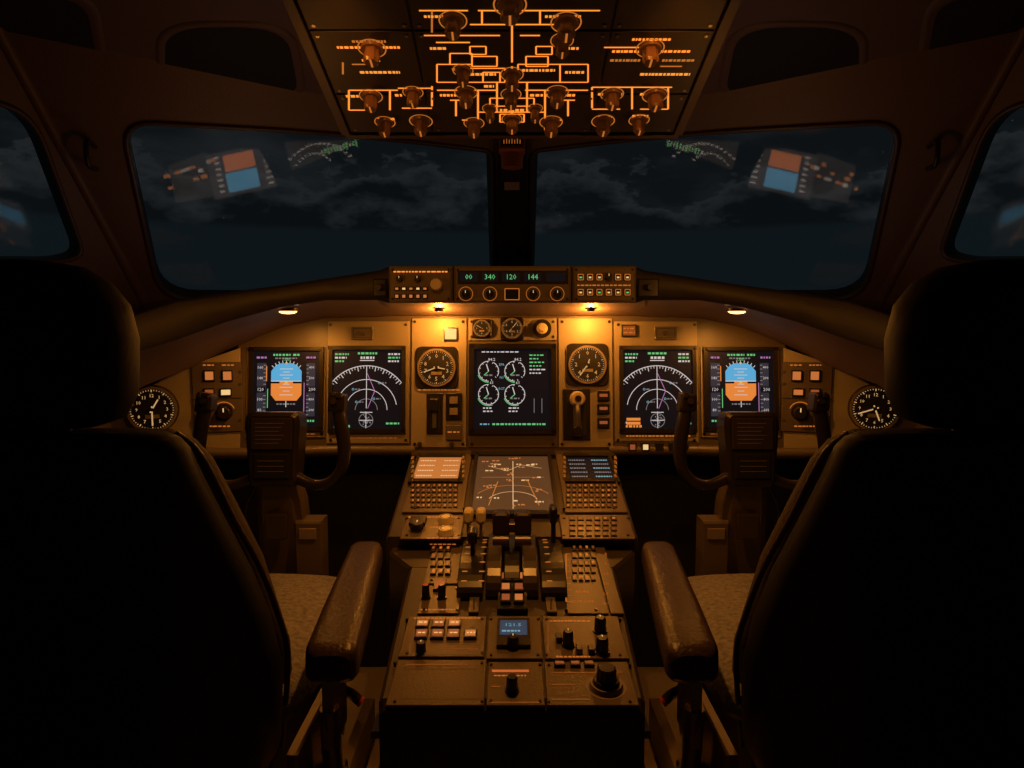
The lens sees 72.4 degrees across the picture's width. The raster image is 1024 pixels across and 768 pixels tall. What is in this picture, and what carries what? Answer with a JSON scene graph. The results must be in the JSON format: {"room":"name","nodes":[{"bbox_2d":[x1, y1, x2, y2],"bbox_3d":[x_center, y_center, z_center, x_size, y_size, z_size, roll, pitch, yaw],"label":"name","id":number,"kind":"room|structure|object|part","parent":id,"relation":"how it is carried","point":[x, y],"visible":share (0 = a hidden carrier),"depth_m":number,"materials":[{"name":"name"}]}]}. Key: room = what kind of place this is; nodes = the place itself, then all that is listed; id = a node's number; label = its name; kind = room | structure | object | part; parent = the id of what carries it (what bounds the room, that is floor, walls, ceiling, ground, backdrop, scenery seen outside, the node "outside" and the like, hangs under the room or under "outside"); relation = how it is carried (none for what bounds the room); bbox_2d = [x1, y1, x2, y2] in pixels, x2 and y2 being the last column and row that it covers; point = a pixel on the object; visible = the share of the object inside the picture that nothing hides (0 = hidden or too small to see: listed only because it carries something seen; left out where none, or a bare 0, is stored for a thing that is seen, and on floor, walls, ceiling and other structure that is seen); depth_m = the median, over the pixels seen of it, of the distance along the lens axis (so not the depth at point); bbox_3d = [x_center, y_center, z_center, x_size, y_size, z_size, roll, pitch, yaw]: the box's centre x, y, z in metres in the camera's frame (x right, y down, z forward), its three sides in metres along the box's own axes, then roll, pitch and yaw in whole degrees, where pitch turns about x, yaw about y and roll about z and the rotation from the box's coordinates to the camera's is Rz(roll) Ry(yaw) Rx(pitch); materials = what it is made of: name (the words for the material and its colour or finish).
{"room":"control cabin","nodes":[
{"label":"control cabin","id":0,"kind":"room"},
{"bbox_2d":[0,0,105,51],"bbox_3d":[-1.049,-0.717,1.445,0.515,0.044,0.331,0,5,0],"label":"window","id":1,"kind":"structure","parent":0,"point":[72,22],"depth_m":1.38,"materials":[{"name":"black glass"}]},
{"bbox_2d":[0,48,165,427],"bbox_3d":[-1.315,-0.005,1.525,0.557,1.784,2.918,1,5,16],"label":"wall","id":2,"kind":"structure","parent":0,"point":[98,257],"depth_m":1.72,"materials":[{"name":"brown plastic"}]},
{"bbox_2d":[0,100,83,263],"bbox_3d":[-1.123,-0.424,1.524,0.142,0.347,0.448,2,5,19],"label":"reveal","id":3,"kind":"object","parent":2,"relation":"attached to","point":[75,250],"visible":0.94,"depth_m":1.64,"materials":[{"name":"black plastic"}]},
{"bbox_2d":[155,21,304,92],"bbox_3d":[-0.651,-0.713,1.569,0.408,0.049,0.366,0,5,0],"label":"window","id":4,"kind":"structure","parent":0,"point":[232,49],"depth_m":1.50,"materials":[{"name":"black glass"}]},
{"bbox_2d":[7,32,498,357],"bbox_3d":[-0.522,-0.006,2.522,1.043,1.613,2.088,0,5,0],"label":"wall","id":5,"kind":"structure","parent":0,"point":[92,94],"depth_m":1.63,"materials":[{"name":"brown plastic"}]},
{"bbox_2d":[0,27,154,310],"bbox_3d":[-1.011,-0.474,1.701,0.102,0.830,0.825,0,5,-1],"label":"trim","id":6,"kind":"structure","parent":5,"relation":"attached to","point":[7,47],"depth_m":1.62,"materials":[{"name":"black plastic"}]},
{"bbox_2d":[123,120,495,298],"bbox_3d":[-0.481,-0.460,2.017,1.088,0.447,0.399,-2,5,-24],"label":"window frame","id":7,"kind":"structure","parent":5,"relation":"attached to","point":[171,290],"depth_m":1.87,"materials":[{"name":"black plastic"}]},
{"bbox_2d":[497,143,526,265],"bbox_3d":[0.000,-0.493,2.159,0.090,0.403,0.432,0,5,0],"label":"trim","id":8,"kind":"structure","parent":5,"relation":"attached to","point":[511,183],"depth_m":2.11,"materials":[{"name":"black plastic"}]},
{"bbox_2d":[90,0,933,94],"bbox_3d":[0.000,-0.748,0.496,3.469,0.350,2.920,0,5,0],"label":"ceiling","id":9,"kind":"structure","parent":0,"point":[130,27],"depth_m":1.37,"materials":[{"name":"brown plastic"}]},
{"bbox_2d":[282,0,741,138],"bbox_3d":[0.000,-0.743,0.945,0.688,0.594,1.074,0,5,0],"label":"panel","id":10,"kind":"object","parent":9,"relation":"attached to","point":[383,69],"visible":1,"depth_m":1.20,"materials":[{"name":"metal"}]},
{"bbox_2d":[499,139,524,169],"bbox_3d":[0.000,-0.562,1.591,0.060,0.135,0.068,0,5,0],"label":"magnetic compass","id":11,"kind":"object","parent":9,"relation":"hanging from","point":[511,151],"visible":0.67,"depth_m":1.58,"materials":[{"name":"brown plastic"}]},
{"bbox_2d":[342,667,681,767],"bbox_3d":[0.000,0.907,1.334,3.800,0.001,4.300,0,5,0],"label":"floor","id":12,"kind":"structure","parent":0,"point":[368,682],"depth_m":1.95,"materials":[{"name":"carpet"}]},
{"bbox_2d":[0,259,381,767],"bbox_3d":[-0.580,0.372,1.187,0.753,1.091,1.000,0,5,0],"label":"seat","id":13,"kind":"object","parent":12,"relation":"on","point":[145,622],"visible":1,"depth_m":0.92,"materials":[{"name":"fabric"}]},
{"bbox_3d":[-0.595,0.338,0.997,0.515,0.592,0.362,0,5,0],"label":"backrest","id":14,"kind":"part","parent":13,"relation":"part of","materials":[{"name":"fabric"}]},
{"bbox_2d":[268,573,335,767],"bbox_3d":[-0.595,0.661,1.358,0.554,0.486,0.530,0,5,0],"label":"seat cushion","id":15,"kind":"object","parent":13,"relation":"on","point":[301,598],"depth_m":1.24,"materials":[{"name":"beige fabric"}]},
{"bbox_3d":[-0.261,0.416,1.153,0.072,0.190,0.482,-1,5,-6],"label":"armrest","id":16,"kind":"part","parent":13,"relation":"part of","materials":[{"name":"leather"}]},
{"bbox_2d":[193,392,350,575],"bbox_3d":[-0.546,0.440,1.709,0.360,0.865,0.222,0,5,0],"label":"yoke","id":17,"kind":"object","parent":12,"relation":"on","point":[292,540],"visible":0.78,"depth_m":1.60,"materials":[{"name":"plastic"}]},
{"bbox_2d":[371,450,650,767],"bbox_3d":[0.000,0.559,1.482,0.570,0.668,1.035,0,5,0],"label":"pedestal","id":18,"kind":"object","parent":12,"relation":"on","point":[487,689],"visible":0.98,"depth_m":1.08,"materials":[{"name":"black plastic"}]},
{"bbox_2d":[371,713,378,738],"bbox_3d":[-0.220,0.604,1.237,0.048,0.012,0.060,0,5,0],"label":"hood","id":19,"kind":"object","parent":18,"relation":"attached to","point":[375,729],"depth_m":1.21,"materials":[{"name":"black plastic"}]},
{"bbox_2d":[408,453,465,484],"bbox_3d":[-0.192,0.215,1.795,0.148,0.045,0.192,0,5,0],"label":"display unit","id":20,"kind":"object","parent":18,"relation":"on","point":[427,467],"visible":1,"depth_m":1.79,"materials":[{"name":"orange glass"}]},
{"bbox_2d":[457,504,566,614],"bbox_3d":[-0.001,0.314,1.344,0.198,0.130,0.326,0,5,0],"label":"throttle quadrant","id":21,"kind":"object","parent":18,"relation":"on","point":[512,586],"visible":0.99,"depth_m":1.29,"materials":[{"name":"black plastic"}]},
{"bbox_2d":[468,451,559,517],"bbox_3d":[0.003,0.237,1.717,0.227,0.080,0.382,0,5,0],"label":"display","id":22,"kind":"object","parent":18,"relation":"attached to","point":[511,481],"visible":0.97,"depth_m":1.70,"materials":[{"name":"grey glass"}]},
{"bbox_2d":[562,453,619,484],"bbox_3d":[0.202,0.215,1.795,0.150,0.045,0.192,0,5,0],"label":"display unit","id":23,"kind":"object","parent":18,"relation":"on","point":[577,467],"visible":1,"depth_m":1.79,"materials":[{"name":"black glass"}]},
{"bbox_2d":[645,716,650,738],"bbox_3d":[0.216,0.604,1.237,0.048,0.012,0.060,0,5,0],"label":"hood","id":24,"kind":"object","parent":18,"relation":"attached to","point":[647,730],"depth_m":1.21,"materials":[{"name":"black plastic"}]},
{"bbox_2d":[91,316,932,666],"bbox_3d":[0.000,0.333,1.934,2.400,1.039,0.245,0,5,0],"label":"panel","id":25,"kind":"object","parent":12,"relation":"on","point":[361,506],"depth_m":1.96,"materials":[{"name":"paint"}]},
{"bbox_2d":[127,385,179,428],"bbox_3d":[-0.953,0.068,1.855,0.130,0.130,0.014,-2,5,-18],"label":"clock","id":26,"kind":"object","parent":25,"relation":"attached to","point":[155,406],"visible":0.78,"depth_m":1.85,"materials":[{"name":"black plastic"}]},
{"bbox_2d":[248,347,323,430],"bbox_3d":[-0.629,0.024,1.952,0.211,0.256,0.045,0,5,0],"label":"display","id":27,"kind":"object","parent":25,"relation":"attached to","point":[280,378],"visible":0.77,"depth_m":1.95,"materials":[{"name":"glass"}]},
{"bbox_2d":[327,346,405,432],"bbox_3d":[-0.404,0.015,1.951,0.218,0.243,0.046,0,5,0],"label":"display","id":28,"kind":"object","parent":25,"relation":"attached to","point":[373,378],"visible":0.95,"depth_m":1.95,"materials":[{"name":"black glass"}]},
{"bbox_2d":[415,347,457,388],"bbox_3d":[-0.210,-0.045,1.952,0.119,0.119,0.031,0,5,0],"label":"standby altimeter","id":29,"kind":"object","parent":25,"relation":"attached to","point":[435,367],"visible":1,"depth_m":1.95,"materials":[{"name":"black plastic"}]},
{"bbox_2d":[472,319,490,337],"bbox_3d":[-0.084,-0.154,1.958,0.054,0.054,0.022,0,5,0],"label":"pressure gauge","id":30,"kind":"object","parent":25,"relation":"attached to","point":[481,328],"visible":1,"depth_m":1.95,"materials":[{"name":"black plastic"}]},
{"bbox_2d":[134,266,889,388],"bbox_3d":[0.000,-0.138,1.943,1.970,0.338,1.054,0,5,0],"label":"shield","id":31,"kind":"object","parent":25,"relation":"attached to","point":[177,335],"visible":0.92,"depth_m":1.70,"materials":[{"name":"plastic"}]},
{"bbox_2d":[279,308,298,313],"bbox_3d":[-0.573,-0.190,1.790,0.056,0.022,0.056,0,5,0],"label":"lamp","id":32,"kind":"object","parent":31,"relation":"attached to","point":[282,310],"depth_m":1.77,"materials":[{"name":"white plastic"}]},
{"bbox_2d":[373,266,658,302],"bbox_3d":[0.010,-0.241,1.688,0.690,0.089,0.036,0,5,0],"label":"control panel","id":33,"kind":"object","parent":31,"relation":"attached to","point":[407,284],"visible":1,"depth_m":1.69,"materials":[{"name":"paint"}]},
{"bbox_2d":[726,308,744,313],"bbox_3d":[0.576,-0.190,1.790,0.056,0.022,0.056,0,5,0],"label":"lamp","id":34,"kind":"object","parent":31,"relation":"attached to","point":[731,310],"depth_m":1.77,"materials":[{"name":"white plastic"}]},
{"bbox_2d":[500,317,523,340],"bbox_3d":[0.000,-0.154,1.958,0.066,0.066,0.024,0,5,0],"label":"gauge","id":35,"kind":"object","parent":25,"relation":"attached to","point":[511,328],"visible":1,"depth_m":1.95,"materials":[{"name":"black plastic"}]},
{"bbox_3d":[0.000,0.177,1.884,2.251,0.072,0.172,0,5,0],"label":"trim","id":36,"kind":"part","parent":25,"relation":"part of","materials":[{"name":"paint"}]},
{"bbox_2d":[469,344,555,433],"bbox_3d":[0.001,0.013,1.951,0.244,0.251,0.047,0,5,0],"label":"display","id":37,"kind":"object","parent":25,"relation":"attached to","point":[512,387],"visible":1,"depth_m":1.95,"materials":[{"name":"black glass"}]},
{"bbox_3d":[0.084,-0.154,1.952,0.052,0.053,0.035,0,5,0],"label":"trim selector knob","id":38,"kind":"part","parent":25,"relation":"part of","materials":[{"name":"plastic"}]},
{"bbox_2d":[566,343,608,385],"bbox_3d":[0.210,-0.053,1.953,0.119,0.119,0.031,0,5,0],"label":"indicator","id":39,"kind":"object","parent":25,"relation":"attached to","point":[587,364],"visible":1,"depth_m":1.95,"materials":[{"name":"black plastic"}]},
{"bbox_2d":[619,346,697,432],"bbox_3d":[0.407,0.015,1.951,0.218,0.243,0.046,0,5,0],"label":"display","id":40,"kind":"object","parent":25,"relation":"attached to","point":[651,378],"visible":0.99,"depth_m":1.95,"materials":[{"name":"black glass"}]},
{"bbox_2d":[703,347,778,430],"bbox_3d":[0.638,0.024,1.952,0.211,0.256,0.045,0,5,0],"label":"display","id":41,"kind":"object","parent":25,"relation":"attached to","point":[734,378],"visible":0.77,"depth_m":1.95,"materials":[{"name":"glass"}]},
{"bbox_2d":[847,384,898,428],"bbox_3d":[0.960,0.065,1.852,0.130,0.130,0.014,2,5,18],"label":"clock","id":42,"kind":"object","parent":25,"relation":"attached to","point":[869,406],"visible":0.75,"depth_m":1.85,"materials":[{"name":"black plastic"}]},
{"bbox_2d":[673,392,830,575],"bbox_3d":[0.546,0.440,1.709,0.360,0.865,0.222,0,5,0],"label":"yoke","id":43,"kind":"object","parent":12,"relation":"on","point":[731,540],"visible":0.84,"depth_m":1.60,"materials":[{"name":"plastic"}]},
{"bbox_2d":[642,259,1023,767],"bbox_3d":[0.580,0.372,1.187,0.753,1.091,1.000,0,5,0],"label":"seat","id":44,"kind":"object","parent":12,"relation":"on","point":[878,622],"visible":1,"depth_m":0.92,"materials":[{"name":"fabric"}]},
{"bbox_3d":[0.261,0.416,1.153,0.072,0.190,0.482,1,5,6],"label":"armrest","id":45,"kind":"part","parent":44,"relation":"part of","materials":[{"name":"leather"}]},
{"bbox_2d":[687,573,755,767],"bbox_3d":[0.595,0.661,1.358,0.554,0.486,0.530,0,5,0],"label":"seat cushion","id":46,"kind":"object","parent":44,"relation":"on","point":[722,598],"depth_m":1.24,"materials":[{"name":"grey fabric"}]},
{"bbox_3d":[0.595,0.338,0.997,0.515,0.592,0.362,0,5,0],"label":"backrest","id":47,"kind":"part","parent":44,"relation":"part of","materials":[{"name":"fabric"}]},
{"bbox_2d":[525,32,1016,357],"bbox_3d":[0.522,-0.006,2.522,1.043,1.613,2.088,0,5,0],"label":"wall","id":48,"kind":"structure","parent":0,"point":[931,94],"depth_m":1.62,"materials":[{"name":"brown plastic"}]},
{"bbox_2d":[528,120,900,298],"bbox_3d":[0.481,-0.460,2.018,1.089,0.447,0.400,2,5,24],"label":"window frame","id":49,"kind":"structure","parent":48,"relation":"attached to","point":[847,292],"depth_m":1.87,"materials":[{"name":"black plastic"}]},
{"bbox_2d":[869,27,1023,310],"bbox_3d":[1.011,-0.474,1.701,0.102,0.831,0.825,0,5,1],"label":"trim","id":50,"kind":"structure","parent":48,"relation":"attached to","point":[1016,47],"depth_m":1.62,"materials":[{"name":"black plastic"}]},
{"bbox_2d":[719,21,868,92],"bbox_3d":[0.651,-0.713,1.569,0.408,0.049,0.366,0,5,0],"label":"window","id":51,"kind":"structure","parent":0,"point":[789,49],"depth_m":1.50,"materials":[{"name":"black glass"}]},
{"bbox_2d":[858,48,1023,427],"bbox_3d":[1.315,-0.005,1.525,0.557,1.784,2.918,-1,5,-16],"label":"wall","id":52,"kind":"structure","parent":0,"point":[925,257],"depth_m":1.73,"materials":[{"name":"brown plastic"}]},
{"bbox_2d":[940,101,1023,263],"bbox_3d":[1.123,-0.424,1.524,0.142,0.348,0.447,-2,5,-20],"label":"reveal","id":53,"kind":"object","parent":52,"relation":"attached to","point":[948,250],"visible":0.91,"depth_m":1.64,"materials":[{"name":"black plastic"}]},
{"bbox_2d":[918,0,1023,51],"bbox_3d":[1.049,-0.717,1.445,0.515,0.044,0.331,0,5,0],"label":"window","id":54,"kind":"structure","parent":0,"point":[945,22],"depth_m":1.38,"materials":[{"name":"black glass"}]}
]}

